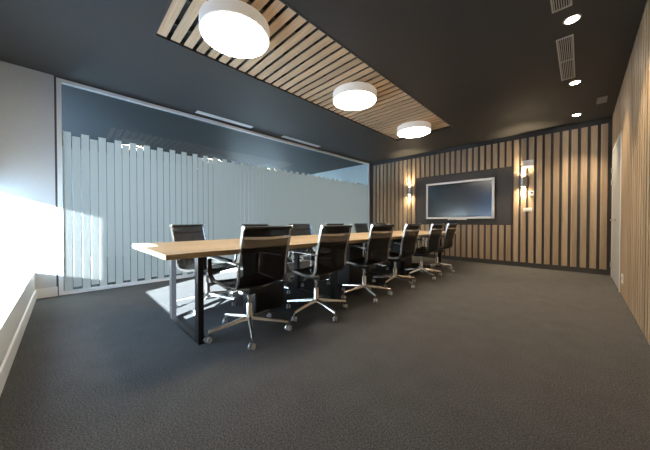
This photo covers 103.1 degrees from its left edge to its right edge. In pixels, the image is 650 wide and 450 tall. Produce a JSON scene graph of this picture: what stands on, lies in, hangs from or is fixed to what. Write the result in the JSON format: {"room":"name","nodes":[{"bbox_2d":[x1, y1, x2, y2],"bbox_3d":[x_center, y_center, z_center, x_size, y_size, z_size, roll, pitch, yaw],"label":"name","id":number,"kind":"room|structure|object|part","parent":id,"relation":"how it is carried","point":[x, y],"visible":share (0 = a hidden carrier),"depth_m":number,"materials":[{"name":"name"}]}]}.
{"room":"conference room","nodes":[
{"label":"conference room","id":0,"kind":"room"},
{"bbox_2d":[0,272,34,365],"bbox_3d":[-1.859,0.770,1.228,5.164,0.330,0.350,1,1,45],"label":"wall","id":1,"kind":"structure","parent":0,"point":[16,290],"depth_m":2.12,"materials":[{"name":"white paint"}]},
{"bbox_2d":[0,289,36,395],"bbox_3d":[-1.741,0.873,1.369,5.134,0.120,0.014,1,1,45],"label":"baseboard","id":2,"kind":"structure","parent":1,"relation":"attached to","point":[5,367],"depth_m":1.83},
{"bbox_2d":[0,61,56,288],"bbox_3d":[-3.732,-0.490,3.062,0.100,2.806,0.735,1,1,45],"label":"wall","id":3,"kind":"structure","parent":0,"point":[27,131],"depth_m":3.12,"materials":[{"name":"white paint"}]},
{"bbox_2d":[36,287,57,298],"bbox_3d":[-3.494,0.851,3.237,0.014,0.120,0.195,1,1,45],"label":"baseboard","id":4,"kind":"structure","parent":3,"relation":"attached to","point":[52,291],"depth_m":3.23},
{"bbox_2d":[54,76,370,295],"bbox_3d":[-1.004,-0.523,5.731,0.090,2.806,6.897,1,1,45],"label":"trim","id":5,"kind":"structure","parent":3,"relation":"attached to","point":[55,108],"depth_m":3.30,"materials":[{"name":"grey metal"}]},
{"bbox_2d":[56,77,369,295],"bbox_3d":[-1.024,-0.515,5.750,0.054,2.790,6.855,1,1,45],"label":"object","id":6,"kind":"structure","parent":3,"relation":"in","point":[233,194],"depth_m":4.10,"materials":[{"name":"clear glass"}]},
{"bbox_2d":[62,147,263,259],"bbox_3d":[-4.381,-0.557,8.567,0.100,2.806,7.632,1,1,45],"label":"window","id":7,"kind":"structure","parent":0,"point":[62,147],"depth_m":7.21,"materials":[{"name":"glass"}]},
{"bbox_2d":[0,0,646,174],"bbox_3d":[-0.914,-1.990,5.247,9.674,0.140,7.832,1,1,45],"label":"ceiling","id":8,"kind":"structure","parent":0,"point":[490,69],"depth_m":3.17,"materials":[{"name":"grey paint"}]},
{"bbox_2d":[195,110,252,127],"bbox_3d":[-1.795,-1.909,4.698,0.110,0.008,1.030,1,1,45],"label":"ceiling vent","id":9,"kind":"object","parent":8,"relation":"in","point":[197,111],"visible":1,"depth_m":4.66,"materials":[{"name":"white metal"}]},
{"bbox_2d":[281,136,320,146],"bbox_3d":[-0.530,-1.925,5.971,0.110,0.008,1.100,1,1,45],"label":"ceiling vent","id":10,"kind":"object","parent":8,"relation":"in","point":[286,137],"visible":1,"depth_m":5.94,"materials":[{"name":"white metal"}]},
{"bbox_2d":[153,0,453,140],"bbox_3d":[0.414,-1.950,3.814,1.240,0.102,4.770,1,1,45],"label":"ceiling panel","id":11,"kind":"object","parent":8,"relation":"attached to","point":[302,61],"visible":0.7,"depth_m":3.10,"materials":[{"name":"brown wood"}]},
{"bbox_2d":[199,0,269,57],"bbox_3d":[-0.822,-1.808,2.372,0.610,0.180,0.610,1,1,45],"label":"ceiling light","id":12,"kind":"object","parent":11,"relation":"attached to","point":[234,28],"visible":1,"depth_m":2.27,"materials":[{"name":"white plastic"}]},
{"bbox_2d":[333,82,376,109],"bbox_3d":[0.415,-1.823,3.618,0.610,0.180,0.610,1,1,45],"label":"ceiling light","id":13,"kind":"object","parent":11,"relation":"attached to","point":[350,95],"visible":1,"depth_m":3.48,"materials":[{"name":"white plastic"}]},
{"bbox_2d":[334,91,375,109],"bbox_3d":[0.415,-1.734,3.619,0.584,0.002,0.584,1,1,45],"label":"diffuser","id":14,"kind":"object","parent":13,"relation":"attached to","point":[346,100],"depth_m":3.56,"materials":[{"name":"white plastic"}]},
{"bbox_2d":[397,121,430,137],"bbox_3d":[1.683,-1.839,4.895,0.610,0.180,0.610,1,1,45],"label":"ceiling light","id":15,"kind":"object","parent":11,"relation":"attached to","point":[411,129],"visible":1,"depth_m":4.74,"materials":[{"name":"white plastic"}]},
{"bbox_2d":[398,127,429,137],"bbox_3d":[1.683,-1.750,4.896,0.584,0.002,0.584,1,1,45],"label":"diffuser","id":16,"kind":"object","parent":15,"relation":"attached to","point":[406,132],"depth_m":4.83,"materials":[{"name":"white plastic"}]},
{"bbox_2d":[550,0,571,13],"bbox_3d":[1.687,-1.873,1.868,0.130,0.010,1.060,1,1,45],"label":"ceiling vent","id":17,"kind":"object","parent":8,"relation":"in","point":[556,5],"visible":1,"depth_m":2.20,"materials":[{"name":"grey metal"}]},
{"bbox_2d":[556,34,574,80],"bbox_3d":[2.776,-1.887,2.964,0.130,0.010,1.050,1,1,45],"label":"ceiling vent","id":18,"kind":"object","parent":8,"relation":"in","point":[565,45],"visible":1,"depth_m":2.89,"materials":[{"name":"grey metal"}]},
{"bbox_2d":[563,14,581,24],"bbox_3d":[2.265,-1.882,2.365,0.128,0.006,0.128,1,1,45],"label":"recessed light","id":19,"kind":"object","parent":8,"relation":"in","point":[576,17],"visible":1,"depth_m":2.36,"materials":[{"name":"white"}]},
{"bbox_2d":[569,80,581,84],"bbox_3d":[3.329,-1.895,3.436,0.128,0.006,0.128,1,1,45],"label":"recessed light","id":20,"kind":"object","parent":8,"relation":"in","point":[575,81],"visible":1,"depth_m":3.43,"materials":[{"name":"white"}]},
{"bbox_2d":[596,95,607,103],"bbox_3d":[4.213,-1.899,3.925,0.110,0.009,0.290,1,1,45],"label":"plate","id":21,"kind":"object","parent":8,"relation":"attached to","point":[603,99],"visible":1,"depth_m":3.90,"materials":[{"name":"grey metal"}]},
{"bbox_2d":[0,252,649,449],"bbox_3d":[-0.914,0.936,5.283,9.674,0.100,7.832,1,1,45],"label":"floor","id":22,"kind":"structure","parent":0,"point":[475,356],"depth_m":1.70,"materials":[{"name":"carpet"}]},
{"bbox_2d":[169,224,237,314],"bbox_3d":[-1.336,0.453,2.988,0.673,0.921,0.713,0,1,19],"label":"office chair","id":23,"kind":"object","parent":22,"relation":"on","point":[194,232],"visible":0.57,"depth_m":2.96,"materials":[{"name":"black plastic"}]},
{"bbox_3d":[-1.448,0.257,2.766,0.546,0.497,0.018,0,1,19],"label":"rail","id":24,"kind":"part","parent":23,"relation":"part of","materials":[{"name":"silver metal"}]},
{"bbox_3d":[-1.580,0.242,3.045,0.120,0.468,0.422,0,1,19],"label":"backrest","id":25,"kind":"part","parent":23,"relation":"part of","materials":[{"name":"black leather"}]},
{"bbox_3d":[-1.517,0.810,2.899,0.312,0.067,0.040,0,1,-25],"label":"leg","id":26,"kind":"part","parent":23,"relation":"part of","materials":[{"name":"metal"}]},
{"bbox_3d":[-1.439,0.365,2.740,0.430,0.221,0.063,0,1,19],"label":"armrest","id":27,"kind":"part","parent":23,"relation":"part of","materials":[{"name":"silver metal"}]},
{"bbox_3d":[-1.329,0.483,2.963,0.428,0.042,0.422,0,1,19],"label":"seat","id":28,"kind":"part","parent":23,"relation":"part of","materials":[{"name":"black"}]},
{"bbox_3d":[-1.305,0.252,3.186,0.546,0.497,0.018,0,1,19],"label":"rail","id":29,"kind":"part","parent":23,"relation":"part of","materials":[{"name":"silver metal"}]},
{"bbox_3d":[-1.267,0.807,3.133,0.040,0.067,0.312,0,1,29],"label":"leg","id":30,"kind":"part","parent":23,"relation":"part of","materials":[{"name":"metal"}]},
{"bbox_3d":[-1.177,0.809,2.942,0.312,0.067,0.040,0,1,11],"label":"leg","id":31,"kind":"part","parent":23,"relation":"part of","materials":[{"name":"metal"}]},
{"bbox_2d":[203,225,292,349],"bbox_3d":[-0.678,0.462,2.226,0.673,0.921,0.713,1,1,42],"label":"office chair","id":32,"kind":"object","parent":22,"relation":"on","point":[263,250],"visible":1,"depth_m":2.08,"materials":[{"name":"black"}]},
{"bbox_3d":[-0.813,0.373,2.046,0.430,0.221,0.063,1,1,42],"label":"armrest","id":33,"kind":"part","parent":32,"relation":"part of","materials":[{"name":"silver metal"}]},
{"bbox_3d":[-0.785,0.266,2.051,0.546,0.497,0.018,1,1,42],"label":"rail","id":34,"kind":"part","parent":32,"relation":"part of","materials":[{"name":"silver metal"}]},
{"bbox_3d":[-0.796,0.819,2.127,0.312,0.067,0.040,-1,1,-38],"label":"leg","id":35,"kind":"part","parent":32,"relation":"part of","materials":[{"name":"metal"}]},
{"bbox_3d":[-0.804,0.816,2.339,0.312,0.067,0.040,0,1,34],"label":"leg","id":36,"kind":"part","parent":32,"relation":"part of","materials":[{"name":"metal"}]},
{"bbox_3d":[-0.674,0.492,2.252,0.428,0.042,0.422,1,1,42],"label":"seat","id":37,"kind":"part","parent":32,"relation":"part of","materials":[{"name":"black fabric"}]},
{"bbox_3d":[-0.593,0.820,2.070,0.040,0.067,0.312,0,1,-20],"label":"leg","id":38,"kind":"part","parent":32,"relation":"part of","materials":[{"name":"metal"}]},
{"bbox_3d":[-0.606,0.816,2.412,0.040,0.067,0.312,0,1,16],"label":"leg","id":39,"kind":"part","parent":32,"relation":"part of","materials":[{"name":"metal"}]},
{"bbox_3d":[-0.477,0.254,2.073,0.120,0.468,0.422,1,1,42],"label":"backrest","id":40,"kind":"part","parent":32,"relation":"part of","materials":[{"name":"black"}]},
{"bbox_3d":[-0.475,0.818,2.246,0.312,0.067,0.040,0,1,-2],"label":"leg","id":41,"kind":"part","parent":32,"relation":"part of","materials":[{"name":"metal"}]},
{"bbox_3d":[-0.489,0.262,2.382,0.546,0.497,0.018,1,1,42],"label":"rail","id":42,"kind":"part","parent":32,"relation":"part of","materials":[{"name":"silver metal"}]},
{"bbox_2d":[243,280,283,312],"bbox_3d":[-0.679,0.603,2.866,0.268,0.625,0.360,1,1,45],"label":"base cabinet","id":43,"kind":"object","parent":22,"relation":"on","point":[272,297],"visible":0.45,"depth_m":2.77,"materials":[{"name":"black laminate"}]},
{"bbox_3d":[-0.586,0.594,2.774,0.007,0.585,0.348,1,1,45],"label":"door","id":44,"kind":"part","parent":43,"relation":"part of","materials":[{"name":"black laminate"}]},
{"bbox_2d":[239,224,291,293],"bbox_3d":[-0.787,0.446,3.536,0.689,0.921,0.713,1,1,43],"label":"office chair","id":45,"kind":"object","parent":22,"relation":"on","point":[289,259],"visible":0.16,"depth_m":3.55,"materials":[{"name":"black fabric"}]},
{"bbox_2d":[132,231,458,344],"bbox_3d":[0.529,0.531,4.027,1.165,0.740,5.550,1,1,45],"label":"conference table","id":46,"kind":"object","parent":22,"relation":"on","point":[171,252],"visible":0.56,"depth_m":2.36,"materials":[{"name":"brown wood"}]},
{"bbox_3d":[-1.235,0.571,2.269,0.780,0.702,0.040,1,1,45],"label":"leg frame","id":47,"kind":"part","parent":46,"relation":"part of","materials":[{"name":"black metal"}]},
{"bbox_3d":[-0.143,0.558,3.369,0.780,0.702,0.040,1,1,45],"label":"leg frame","id":48,"kind":"part","parent":46,"relation":"part of","materials":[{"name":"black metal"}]},
{"bbox_3d":[1.055,0.543,4.575,0.780,0.702,0.040,1,1,45],"label":"leg frame","id":49,"kind":"part","parent":46,"relation":"part of","materials":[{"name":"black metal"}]},
{"bbox_3d":[2.179,0.530,5.707,0.780,0.702,0.040,1,1,45],"label":"leg frame","id":50,"kind":"part","parent":46,"relation":"part of","materials":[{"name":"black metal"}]},
{"bbox_2d":[288,224,330,286],"bbox_3d":[-0.188,0.439,4.100,0.673,0.921,0.713,1,1,45],"label":"office chair","id":51,"kind":"object","parent":22,"relation":"on","point":[298,229],"visible":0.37,"depth_m":4.22,"materials":[{"name":"black plastic"}]},
{"bbox_3d":[-0.382,0.227,4.258,0.120,0.468,0.422,1,1,45],"label":"backrest","id":52,"kind":"part","parent":51,"relation":"part of","materials":[{"name":"black leather"}]},
{"bbox_2d":[286,225,352,321],"bbox_3d":[-0.097,0.456,2.709,0.689,0.921,0.713,1,1,42],"label":"office chair","id":53,"kind":"object","parent":22,"relation":"on","point":[333,240],"visible":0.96,"depth_m":2.58,"materials":[{"name":"black fabric"}]},
{"bbox_3d":[-0.265,0.811,2.797,0.312,0.067,0.040,0,1,19],"label":"leg","id":54,"kind":"part","parent":53,"relation":"part of","materials":[{"name":"metal"}]},
{"bbox_3d":[-0.253,0.367,2.546,0.430,0.221,0.063,1,1,42],"label":"armrest","id":55,"kind":"part","parent":53,"relation":"part of","materials":[{"name":"silver metal"}]},
{"bbox_3d":[-0.202,0.813,2.595,0.040,0.067,0.312,1,1,37],"label":"leg","id":56,"kind":"part","parent":53,"relation":"part of","materials":[{"name":"metal"}]},
{"bbox_3d":[-0.225,0.260,2.551,0.546,0.497,0.018,1,1,42],"label":"rail","id":57,"kind":"part","parent":53,"relation":"part of","materials":[{"name":"silver metal"}]},
{"bbox_3d":[-0.114,0.486,2.753,0.428,0.042,0.422,1,1,42],"label":"seat","id":58,"kind":"part","parent":53,"relation":"part of","materials":[{"name":"black fabric"}]},
{"bbox_3d":[0.009,0.813,2.592,0.040,0.067,0.312,0,1,-35],"label":"leg","id":59,"kind":"part","parent":53,"relation":"part of","materials":[{"name":"metal"}]},
{"bbox_3d":[0.078,0.811,2.792,0.312,0.067,0.040,0,1,-17],"label":"leg","id":60,"kind":"part","parent":53,"relation":"part of","materials":[{"name":"metal"}]},
{"bbox_3d":[0.083,0.247,2.573,0.120,0.468,0.422,1,1,42],"label":"backrest","id":61,"kind":"part","parent":53,"relation":"part of","materials":[{"name":"black"}]},
{"bbox_3d":[0.071,0.256,2.882,0.546,0.497,0.018,1,1,42],"label":"rail","id":62,"kind":"part","parent":53,"relation":"part of","materials":[{"name":"silver metal"}]},
{"bbox_2d":[337,243,363,286],"bbox_3d":[0.385,0.590,3.938,0.268,0.625,0.360,1,1,45],"label":"base cabinet","id":63,"kind":"object","parent":22,"relation":"on","point":[350,274],"visible":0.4,"depth_m":3.80,"materials":[{"name":"black laminate"}]},
{"bbox_3d":[0.478,0.581,3.845,0.007,0.585,0.348,1,1,45],"label":"door","id":64,"kind":"part","parent":63,"relation":"part of","materials":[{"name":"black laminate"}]},
{"bbox_2d":[341,224,394,302],"bbox_3d":[0.487,0.448,3.353,0.713,0.921,0.673,-1,1,-43],"label":"office chair","id":65,"kind":"object","parent":22,"relation":"on","point":[379,238],"visible":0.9,"depth_m":3.20,"materials":[{"name":"black leather"}]},
{"bbox_3d":[0.371,0.802,3.476,0.312,0.067,0.040,1,1,39],"label":"leg","id":66,"kind":"part","parent":65,"relation":"part of","materials":[{"name":"metal"}]},
{"bbox_3d":[0.365,0.805,3.262,0.312,0.067,0.084,-1,1,-43],"label":"leg","id":67,"kind":"part","parent":65,"relation":"part of","materials":[{"name":"metal"}]},
{"bbox_3d":[0.366,0.252,3.188,0.018,0.497,0.546,-1,1,-43],"label":"rail","id":68,"kind":"part","parent":65,"relation":"part of","materials":[{"name":"silver metal"}]},
{"bbox_3d":[0.494,0.478,3.378,0.422,0.042,0.428,-1,1,-43],"label":"seat","id":69,"kind":"part","parent":65,"relation":"part of","materials":[{"name":"black fabric"}]},
{"bbox_3d":[0.559,0.806,3.190,0.040,0.067,0.312,0,1,-15],"label":"leg","id":70,"kind":"part","parent":65,"relation":"part of","materials":[{"name":"metal"}]},
{"bbox_3d":[0.690,0.248,3.491,0.018,0.497,0.546,-1,1,-43],"label":"rail","id":71,"kind":"part","parent":65,"relation":"part of","materials":[{"name":"silver metal"}]},
{"bbox_3d":[0.691,0.804,3.355,0.312,0.067,0.040,0,1,3],"label":"leg","id":72,"kind":"part","parent":65,"relation":"part of","materials":[{"name":"metal"}]},
{"bbox_3d":[0.675,0.240,3.183,0.422,0.468,0.120,-1,1,-43],"label":"backrest","id":73,"kind":"part","parent":65,"relation":"part of","materials":[{"name":"black"}]},
{"bbox_2d":[353,223,388,270],"bbox_3d":[0.988,0.424,5.285,0.673,0.921,0.713,1,1,44],"label":"office chair","id":74,"kind":"object","parent":22,"relation":"on","point":[359,227],"visible":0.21,"depth_m":5.42,"materials":[{"name":"black leather"}]},
{"bbox_3d":[0.792,0.212,5.439,0.120,0.468,0.422,1,1,44],"label":"backrest","id":75,"kind":"part","parent":74,"relation":"part of","materials":[{"name":"black leather"}]},
{"bbox_2d":[372,224,420,288],"bbox_3d":[1.071,0.441,3.929,0.689,0.921,0.713,1,1,44],"label":"office chair","id":76,"kind":"object","parent":22,"relation":"on","point":[411,231],"visible":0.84,"depth_m":3.82,"materials":[{"name":"black leather"}]},
{"bbox_3d":[0.907,0.796,4.023,0.312,0.067,0.040,0,1,21],"label":"leg","id":77,"kind":"part","parent":76,"relation":"part of","materials":[{"name":"metal"}]},
{"bbox_3d":[0.939,0.245,3.776,0.546,0.497,0.018,1,1,44],"label":"rail","id":78,"kind":"part","parent":76,"relation":"part of","materials":[{"name":"silver metal"}]},
{"bbox_3d":[1.056,0.471,3.974,0.428,0.042,0.422,1,1,44],"label":"seat","id":79,"kind":"part","parent":76,"relation":"part of","materials":[{"name":"black"}]},
{"bbox_3d":[1.174,0.798,3.809,0.040,0.067,0.312,0,1,-33],"label":"leg","id":80,"kind":"part","parent":76,"relation":"part of","materials":[{"name":"metal"}]},
{"bbox_3d":[1.246,0.241,4.096,0.546,0.497,0.018,1,1,44],"label":"rail","id":81,"kind":"part","parent":76,"relation":"part of","materials":[{"name":"silver metal"}]},
{"bbox_3d":[1.247,0.233,3.788,0.120,0.468,0.422,1,1,44],"label":"backrest","id":82,"kind":"part","parent":76,"relation":"part of","materials":[{"name":"black"}]},
{"bbox_2d":[390,239,411,271],"bbox_3d":[1.491,0.576,5.051,0.268,0.625,0.360,1,1,45],"label":"base cabinet","id":83,"kind":"object","parent":22,"relation":"on","point":[396,247],"visible":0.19,"depth_m":4.95,"materials":[{"name":"black laminate"}]},
{"bbox_3d":[1.584,0.567,4.959,0.007,0.585,0.348,1,1,45],"label":"door","id":84,"kind":"part","parent":83,"relation":"part of","materials":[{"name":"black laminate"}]},
{"bbox_2d":[405,223,444,279],"bbox_3d":[1.678,0.433,4.551,0.713,0.921,0.673,-1,1,-44],"label":"office chair","id":85,"kind":"object","parent":22,"relation":"on","point":[433,242],"visible":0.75,"depth_m":4.42,"materials":[{"name":"black leather"}]},
{"bbox_3d":[1.560,0.238,4.384,0.018,0.497,0.546,-1,1,-44],"label":"rail","id":86,"kind":"part","parent":85,"relation":"part of","materials":[{"name":"silver metal"}]},
{"bbox_3d":[1.684,0.463,4.577,0.422,0.042,0.428,-1,1,-44],"label":"seat","id":87,"kind":"part","parent":85,"relation":"part of","materials":[{"name":"black leather"}]},
{"bbox_3d":[1.878,0.234,4.694,0.018,0.497,0.546,-1,1,-44],"label":"rail","id":88,"kind":"part","parent":85,"relation":"part of","materials":[{"name":"silver metal"}]},
{"bbox_3d":[1.869,0.225,4.385,0.422,0.468,0.120,-1,1,-44],"label":"backrest","id":89,"kind":"part","parent":85,"relation":"part of","materials":[{"name":"black"}]},
{"bbox_2d":[418,223,457,271],"bbox_3d":[2.220,0.427,5.100,0.689,0.921,0.713,1,1,45],"label":"office chair","id":90,"kind":"object","parent":22,"relation":"on","point":[448,236],"visible":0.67,"depth_m":4.99,"materials":[{"name":"black leather"}]},
{"bbox_3d":[2.084,0.231,4.949,0.546,0.497,0.018,1,1,45],"label":"rail","id":91,"kind":"part","parent":90,"relation":"part of","materials":[{"name":"silver metal"}]},
{"bbox_3d":[2.393,0.218,4.955,0.120,0.468,0.422,1,1,45],"label":"backrest","id":92,"kind":"part","parent":90,"relation":"part of","materials":[{"name":"black leather"}]},
{"bbox_2d":[306,117,612,274],"bbox_3d":[1.730,-0.550,7.927,9.674,2.806,0.128,1,1,45],"label":"wall","id":93,"kind":"structure","parent":0,"point":[568,223],"depth_m":5.42,"materials":[{"name":"brown wood"}]},
{"bbox_2d":[407,187,411,194],"bbox_3d":[2.337,-0.947,7.171,0.154,0.206,0.082,1,1,45],"label":"wall sconce","id":94,"kind":"object","parent":93,"relation":"attached to","point":[409,189],"visible":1,"depth_m":7.12,"materials":[{"name":"metal"}]},
{"bbox_2d":[426,177,494,219],"bbox_3d":[3.232,-0.593,6.285,1.530,0.943,0.116,1,1,45],"label":"display screen","id":95,"kind":"object","parent":93,"relation":"attached to","point":[465,199],"visible":1,"depth_m":6.20,"materials":[{"name":"silver aluminium"},{"name":"glass"}]},
{"bbox_3d":[3.284,-0.642,6.324,2.138,1.260,0.012,1,1,45],"label":"plain panel","id":96,"kind":"part","parent":93,"relation":"part of","materials":[{"name":"black paint"}]},
{"bbox_2d":[389,251,609,274],"bbox_3d":[3.261,0.827,6.364,5.074,0.092,0.012,1,1,45],"label":"baseboard","id":97,"kind":"structure","parent":93,"relation":"attached to","point":[510,263],"depth_m":5.36,"materials":[{"name":"black wood"}]},
{"bbox_2d":[519,177,527,186],"bbox_3d":[4.135,-0.901,5.386,0.154,0.206,0.082,1,1,45],"label":"wall sconce","id":98,"kind":"object","parent":93,"relation":"attached to","point":[523,181],"visible":1,"depth_m":5.35,"materials":[{"name":"metal"}]},
{"bbox_2d":[523,208,531,211],"bbox_3d":[4.212,-0.315,5.363,0.140,0.084,0.016,1,1,45],"label":"light switch","id":99,"kind":"object","parent":93,"relation":"attached to","point":[524,209],"visible":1,"depth_m":5.36,"materials":[{"name":"white paint"}]},
{"bbox_2d":[522,159,533,167],"bbox_3d":[4.201,-1.270,5.340,0.184,0.140,0.047,1,1,45],"label":"emergency light","id":100,"kind":"object","parent":93,"relation":"attached to","point":[527,163],"visible":1,"depth_m":5.32,"materials":[{"name":"white paint"}]},
{"bbox_2d":[611,0,649,344],"bbox_3d":[2.412,-0.475,1.821,0.100,2.806,7.632,1,1,45],"label":"wall","id":101,"kind":"structure","parent":0,"point":[631,115],"depth_m":2.47,"materials":[{"name":"brown wood"}]},
{"bbox_2d":[610,130,621,291],"bbox_3d":[4.441,-0.188,3.959,0.089,2.180,1.360,1,1,45],"label":"door","id":102,"kind":"structure","parent":101,"relation":"in","point":[617,150],"depth_m":3.89,"materials":[{"name":"metal"}]}
]}

